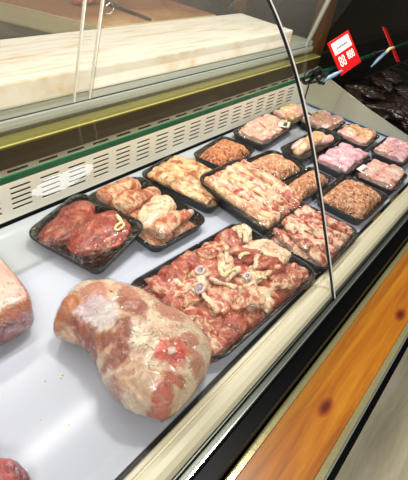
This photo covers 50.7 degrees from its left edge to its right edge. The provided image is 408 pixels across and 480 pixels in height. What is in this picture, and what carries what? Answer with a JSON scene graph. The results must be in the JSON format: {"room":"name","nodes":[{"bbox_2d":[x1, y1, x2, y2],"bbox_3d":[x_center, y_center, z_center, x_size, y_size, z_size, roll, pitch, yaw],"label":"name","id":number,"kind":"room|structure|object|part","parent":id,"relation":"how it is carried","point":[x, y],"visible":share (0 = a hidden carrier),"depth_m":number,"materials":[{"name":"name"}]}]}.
{"room":"food shop","nodes":[
{"label":"food shop","id":0,"kind":"room"},
{"bbox_2d":[209,0,232,6],"bbox_3d":[-2.050,-2.811,2.862,0.100,3.300,8.500,32,43,25],"label":"wall","id":1,"kind":"structure","parent":0,"point":[228,3],"depth_m":6.24,"materials":[{"name":"grey paint"}]},
{"bbox_2d":[231,0,407,78],"bbox_3d":[3.189,-2.885,4.181,6.700,3.300,0.100,32,43,25],"label":"wall","id":2,"kind":"structure","parent":0,"point":[363,19],"depth_m":5.46,"materials":[{"name":"black paint"}]},
{"bbox_2d":[335,348,407,479],"bbox_3d":[0.263,0.108,2.470,6.800,0.050,8.500,32,43,25],"label":"floor","id":3,"kind":"structure","parent":0,"point":[380,451],"depth_m":1.69,"materials":[{"name":"beige stone"}]},
{"bbox_2d":[0,0,305,39],"bbox_3d":[-0.821,-0.046,1.438,0.715,1.152,2.900,32,43,25],"label":"countertop","id":4,"kind":"structure","parent":3,"relation":"on","point":[7,30],"depth_m":1.91,"materials":[{"name":"beige wood"}]},
{"bbox_2d":[0,0,215,33],"bbox_3d":[-0.343,-0.786,1.497,0.436,0.056,0.713,32,43,25],"label":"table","id":5,"kind":"object","parent":4,"relation":"on","point":[50,16],"visible":0.51,"depth_m":1.35,"materials":[{"name":"brown wood"}]},
{"bbox_2d":[71,0,100,4],"bbox_3d":[-0.394,-0.810,1.441,0.067,0.041,0.111,32,43,25],"label":"scrap","id":6,"kind":"object","parent":5,"relation":"on","point":[79,2],"visible":0.9,"depth_m":1.42,"materials":[{"name":"pink food"}]},
{"bbox_2d":[104,0,151,20],"bbox_3d":[-0.260,-0.771,1.438,0.228,0.019,0.018,31,43,24],"label":"sharpening steel","id":7,"kind":"object","parent":5,"relation":"on","point":[116,5],"visible":0.91,"depth_m":1.44,"materials":[{"name":"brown metal"}]},
{"bbox_3d":[-0.318,-0.806,1.467,0.081,0.017,0.018,31,43,24],"label":"handle","id":8,"kind":"part","parent":7,"relation":"part of","materials":[{"name":"silver metal"}]},
{"bbox_3d":[-0.230,-0.749,1.424,0.148,0.012,0.012,31,43,24],"label":"rod","id":9,"kind":"part","parent":7,"relation":"part of","materials":[{"name":"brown metal"}]},
{"bbox_2d":[0,13,292,109],"bbox_3d":[-0.407,-0.404,1.006,0.248,0.056,2.045,32,43,25],"label":"cutting board","id":10,"kind":"object","parent":4,"relation":"on","point":[33,69],"visible":0.9,"depth_m":1.12,"materials":[{"name":"beige wood"}]},
{"bbox_2d":[0,0,407,479],"bbox_3d":[0.335,-0.105,1.472,0.954,1.535,3.550,32,43,25],"label":"display case","id":11,"kind":"object","parent":3,"relation":"on","point":[292,401],"visible":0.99,"depth_m":0.89,"materials":[{"name":"white metal"}]},
{"bbox_2d":[0,456,31,479],"bbox_3d":[-0.301,0.315,0.528,0.174,0.076,0.118,10,38,-1],"label":"joint","id":12,"kind":"object","parent":11,"relation":"on","point":[10,469],"visible":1,"depth_m":0.54,"materials":[{"name":"red food"}]},
{"bbox_2d":[0,258,34,344],"bbox_3d":[-0.428,0.113,0.730,0.224,0.100,0.231,32,43,25],"label":"meat","id":13,"kind":"object","parent":11,"relation":"on","point":[16,309],"visible":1,"depth_m":0.72,"materials":[{"name":"pink food"}]},
{"bbox_2d":[29,194,142,273],"bbox_3d":[-0.258,-0.021,0.952,0.206,0.072,0.174,25,41,18],"label":"pack","id":14,"kind":"object","parent":11,"relation":"on","point":[89,233],"visible":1,"depth_m":0.93,"materials":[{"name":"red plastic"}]},
{"bbox_2d":[52,277,212,423],"bbox_3d":[-0.128,0.156,0.725,0.303,0.127,0.195,32,43,25],"label":"joint","id":15,"kind":"object","parent":11,"relation":"on","point":[148,353],"visible":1,"depth_m":0.67,"materials":[{"name":"pink food"}]},
{"bbox_2d":[89,176,204,251],"bbox_3d":[-0.142,-0.081,1.065,0.263,0.064,0.185,34,44,27],"label":"pack","id":16,"kind":"object","parent":11,"relation":"on","point":[166,220],"visible":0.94,"depth_m":1.04,"materials":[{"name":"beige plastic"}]},
{"bbox_3d":[-0.308,-0.179,1.059,0.003,0.139,2.255,32,43,25],"label":"vent panel","id":17,"kind":"part","parent":11,"relation":"part of","materials":[{"name":"beige paint"}]},
{"bbox_2d":[142,155,220,212],"bbox_3d":[-0.036,-0.167,1.203,0.247,0.057,0.169,27,41,20],"label":"pack","id":18,"kind":"object","parent":11,"relation":"on","point":[179,176],"visible":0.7,"depth_m":1.16,"materials":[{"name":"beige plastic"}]},
{"bbox_2d":[131,223,314,364],"bbox_3d":[0.052,0.084,0.910,0.247,0.059,0.376,35,44,27],"label":"pack","id":19,"kind":"object","parent":11,"relation":"on","point":[231,282],"visible":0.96,"depth_m":0.88,"materials":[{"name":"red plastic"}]},
{"bbox_2d":[194,136,254,168],"bbox_3d":[0.067,-0.279,1.370,0.135,0.054,0.200,27,41,19],"label":"pack","id":20,"kind":"object","parent":11,"relation":"on","point":[223,149],"visible":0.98,"depth_m":1.34,"materials":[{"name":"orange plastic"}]},
{"bbox_2d":[200,159,304,234],"bbox_3d":[0.133,-0.126,1.168,0.254,0.079,0.206,33,44,26],"label":"pack","id":21,"kind":"object","parent":11,"relation":"on","point":[253,195],"visible":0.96,"depth_m":1.13,"materials":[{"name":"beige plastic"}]},
{"bbox_2d":[233,114,293,150],"bbox_3d":[0.220,-0.397,1.553,0.141,0.054,0.256,29,42,22],"label":"pack","id":22,"kind":"object","parent":11,"relation":"on","point":[261,132],"visible":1,"depth_m":1.51,"materials":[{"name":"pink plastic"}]},
{"bbox_3d":[0.433,0.011,1.148,0.050,0.046,3.150,32,43,25],"label":"rail","id":23,"kind":"part","parent":11,"relation":"part of","materials":[{"name":"beige plastic"}]},
{"bbox_2d":[246,150,304,181],"bbox_3d":[0.217,-0.231,1.345,0.145,0.053,0.185,36,45,28],"label":"pack","id":24,"kind":"object","parent":11,"relation":"on","point":[282,167],"visible":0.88,"depth_m":1.33,"materials":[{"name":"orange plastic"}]},
{"bbox_2d":[269,104,310,127],"bbox_3d":[0.342,-0.497,1.706,0.115,0.054,0.175,30,42,23],"label":"pack","id":25,"kind":"object","parent":11,"relation":"on","point":[292,113],"visible":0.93,"depth_m":1.67,"materials":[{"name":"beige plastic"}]},
{"bbox_3d":[0.410,0.385,1.403,0.027,0.888,3.150,32,43,25],"label":"panel","id":26,"kind":"part","parent":11,"relation":"part of","materials":[{"name":"black"}]},
{"bbox_2d":[283,167,333,201],"bbox_3d":[0.310,-0.171,1.293,0.093,0.052,0.205,33,44,26],"label":"pack","id":27,"kind":"object","parent":11,"relation":"on","point":[303,182],"visible":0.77,"depth_m":1.28,"materials":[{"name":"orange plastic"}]},
{"bbox_2d":[265,204,357,272],"bbox_3d":[0.275,-0.015,1.089,0.178,0.055,0.226,31,43,24],"label":"pack","id":28,"kind":"object","parent":11,"relation":"on","point":[301,233],"visible":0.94,"depth_m":1.06,"materials":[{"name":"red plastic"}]},
{"bbox_2d":[280,127,342,163],"bbox_3d":[0.377,-0.334,1.494,0.265,0.071,0.098,-27,51,-38],"label":"pack","id":29,"kind":"object","parent":11,"relation":"on","point":[299,149],"visible":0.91,"depth_m":1.48,"materials":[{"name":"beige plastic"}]},
{"bbox_3d":[0.483,0.100,1.155,0.013,0.032,3.150,32,43,25],"label":"bumper trim","id":30,"kind":"part","parent":11,"relation":"part of","materials":[{"name":"orange wood"}]},
{"bbox_3d":[0.459,-0.884,1.657,0.086,0.337,0.015,32,43,25],"label":"glass frame","id":31,"kind":"part","parent":11,"relation":"part of","materials":[{"name":"metal"}]},
{"bbox_2d":[300,110,345,131],"bbox_3d":[0.467,-0.463,1.692,0.130,0.054,0.185,32,43,25],"label":"pack","id":32,"kind":"object","parent":11,"relation":"on","point":[322,118],"visible":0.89,"depth_m":1.67,"materials":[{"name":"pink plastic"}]},
{"bbox_2d":[302,30,360,84],"bbox_3d":[0.418,-0.609,1.455,0.322,0.160,0.074,-24,50,-36],"label":"price tag","id":33,"kind":"object","parent":11,"relation":"attached to","point":[342,48],"visible":1,"depth_m":1.49,"materials":[{"name":"red plastic"}]},
{"bbox_3d":[0.437,-0.564,1.486,0.089,0.046,0.017,-11,43,-25],"label":"stem","id":34,"kind":"part","parent":33,"relation":"part of","materials":[{"name":"blue plastic"}]},
{"bbox_3d":[0.476,-0.676,1.488,0.088,0.040,0.001,-37,19,-19],"label":"name panel","id":35,"kind":"part","parent":33,"relation":"part of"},
{"bbox_2d":[316,142,370,177],"bbox_3d":[0.471,-0.276,1.460,0.128,0.055,0.221,32,43,25],"label":"pack","id":36,"kind":"object","parent":11,"relation":"on","point":[341,159],"visible":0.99,"depth_m":1.42,"materials":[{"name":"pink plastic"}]},
{"bbox_2d":[316,175,387,225],"bbox_3d":[0.438,-0.128,1.266,0.158,0.057,0.216,32,43,25],"label":"pack","id":37,"kind":"object","parent":11,"relation":"on","point":[352,200],"visible":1,"depth_m":1.23,"materials":[{"name":"black plastic"}]},
{"bbox_2d":[304,28,407,136],"bbox_3d":[1.235,-0.914,2.342,0.600,0.230,1.805,32,43,25],"label":"display case","id":38,"kind":"object","parent":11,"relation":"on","point":[363,69],"visible":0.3,"depth_m":2.29,"materials":[{"name":"brown metal"}]},
{"bbox_2d":[344,86,363,103],"bbox_3d":[0.682,-0.648,1.972,0.093,0.070,0.224,12,38,2],"label":"meat","id":39,"kind":"object","parent":38,"relation":"on","point":[356,93],"visible":0.42,"depth_m":1.97,"materials":[{"name":"brown food"}]},
{"bbox_3d":[1.018,-1.065,2.455,0.026,0.200,1.805,32,43,25],"label":"panel","id":40,"kind":"part","parent":38,"relation":"part of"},
{"bbox_2d":[344,84,386,101],"bbox_3d":[0.776,-0.709,2.074,0.213,0.066,0.090,15,38,5],"label":"meat","id":41,"kind":"object","parent":38,"relation":"on","point":[368,93],"visible":0.76,"depth_m":2.04,"materials":[{"name":"brown food"}]},
{"bbox_2d":[368,75,393,93],"bbox_3d":[0.899,-0.794,2.203,0.163,0.066,0.137,32,43,25],"label":"meat","id":42,"kind":"object","parent":38,"relation":"on","point":[381,85],"visible":0.98,"depth_m":2.16,"materials":[{"name":"brown food"}]},
{"bbox_2d":[364,103,407,122],"bbox_3d":[0.816,-0.566,1.902,0.249,0.070,0.094,24,40,16],"label":"meat","id":43,"kind":"object","parent":38,"relation":"on","point":[386,111],"visible":0.82,"depth_m":1.88,"materials":[{"name":"brown food"}]},
{"bbox_2d":[374,70,402,84],"bbox_3d":[1.013,-0.892,2.353,0.162,0.070,0.170,32,43,25],"label":"meat","id":44,"kind":"object","parent":38,"relation":"on","point":[393,77],"visible":0.75,"depth_m":2.31,"materials":[{"name":"brown food"}]},
{"bbox_2d":[386,95,407,113],"bbox_3d":[0.907,-0.625,1.998,0.110,0.071,0.233,10,38,-1],"label":"meat","id":45,"kind":"object","parent":38,"relation":"on","point":[401,102],"visible":0.72,"depth_m":1.98,"materials":[{"name":"brown food"}]},
{"bbox_2d":[394,85,407,97],"bbox_3d":[1.046,-0.734,2.164,0.183,0.070,0.146,-4,41,-18],"label":"meat","id":46,"kind":"object","parent":38,"relation":"on","point":[401,90],"visible":0.78,"depth_m":2.14,"materials":[{"name":"brown food"}]},
{"bbox_2d":[400,115,407,131],"bbox_3d":[0.933,-0.473,1.811,0.203,0.065,0.161,16,39,6],"label":"meat","id":47,"kind":"object","parent":38,"relation":"on","point":[404,122],"visible":1,"depth_m":1.82,"materials":[{"name":"brown food"}]},
{"bbox_3d":[0.672,-0.527,1.737,0.568,0.142,0.006,32,43,25],"label":"glass","id":48,"kind":"part","parent":11,"relation":"part of","materials":[{"name":"clear glass"}]},
{"bbox_2d":[335,124,379,150],"bbox_3d":[0.581,-0.397,1.637,0.138,0.055,0.172,31,43,24],"label":"pack","id":49,"kind":"object","parent":11,"relation":"on","point":[354,135],"visible":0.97,"depth_m":1.60,"materials":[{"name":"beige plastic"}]},
{"bbox_3d":[0.566,0.153,1.109,0.012,0.030,3.150,32,43,25],"label":"bumper trim","id":50,"kind":"part","parent":11,"relation":"part of","materials":[{"name":"orange wood"}]},
{"bbox_2d":[355,159,407,195],"bbox_3d":[0.579,-0.211,1.406,0.138,0.053,0.172,30,42,23],"label":"pack","id":51,"kind":"object","parent":11,"relation":"on","point":[387,178],"visible":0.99,"depth_m":1.38,"materials":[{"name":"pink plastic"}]},
{"bbox_2d":[371,27,399,67],"bbox_3d":[0.742,-0.781,1.749,0.122,0.134,0.189,32,43,25],"label":"price tag","id":52,"kind":"object","parent":11,"relation":"attached to","point":[391,47],"visible":1,"depth_m":1.75,"materials":[{"name":"red plastic"}]},
{"bbox_2d":[371,137,407,166],"bbox_3d":[0.698,-0.325,1.576,0.132,0.053,0.195,31,43,24],"label":"pack","id":53,"kind":"object","parent":11,"relation":"on","point":[391,150],"visible":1,"depth_m":1.53,"materials":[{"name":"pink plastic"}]},
{"bbox_2d":[233,0,246,11],"bbox_3d":[0.412,-2.570,3.299,0.080,3.100,0.080,32,43,25],"label":"timber post","id":54,"kind":"object","parent":3,"relation":"on","point":[240,5],"visible":0.02,"depth_m":3.70,"materials":[{"name":"brown wood"}]},
{"bbox_2d":[308,0,337,53],"bbox_3d":[1.212,-2.624,3.555,0.130,3.100,0.130,32,43,25],"label":"timber post","id":55,"kind":"object","parent":3,"relation":"on","point":[319,37],"visible":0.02,"depth_m":4.00,"materials":[{"name":"brown wood"}]}
]}

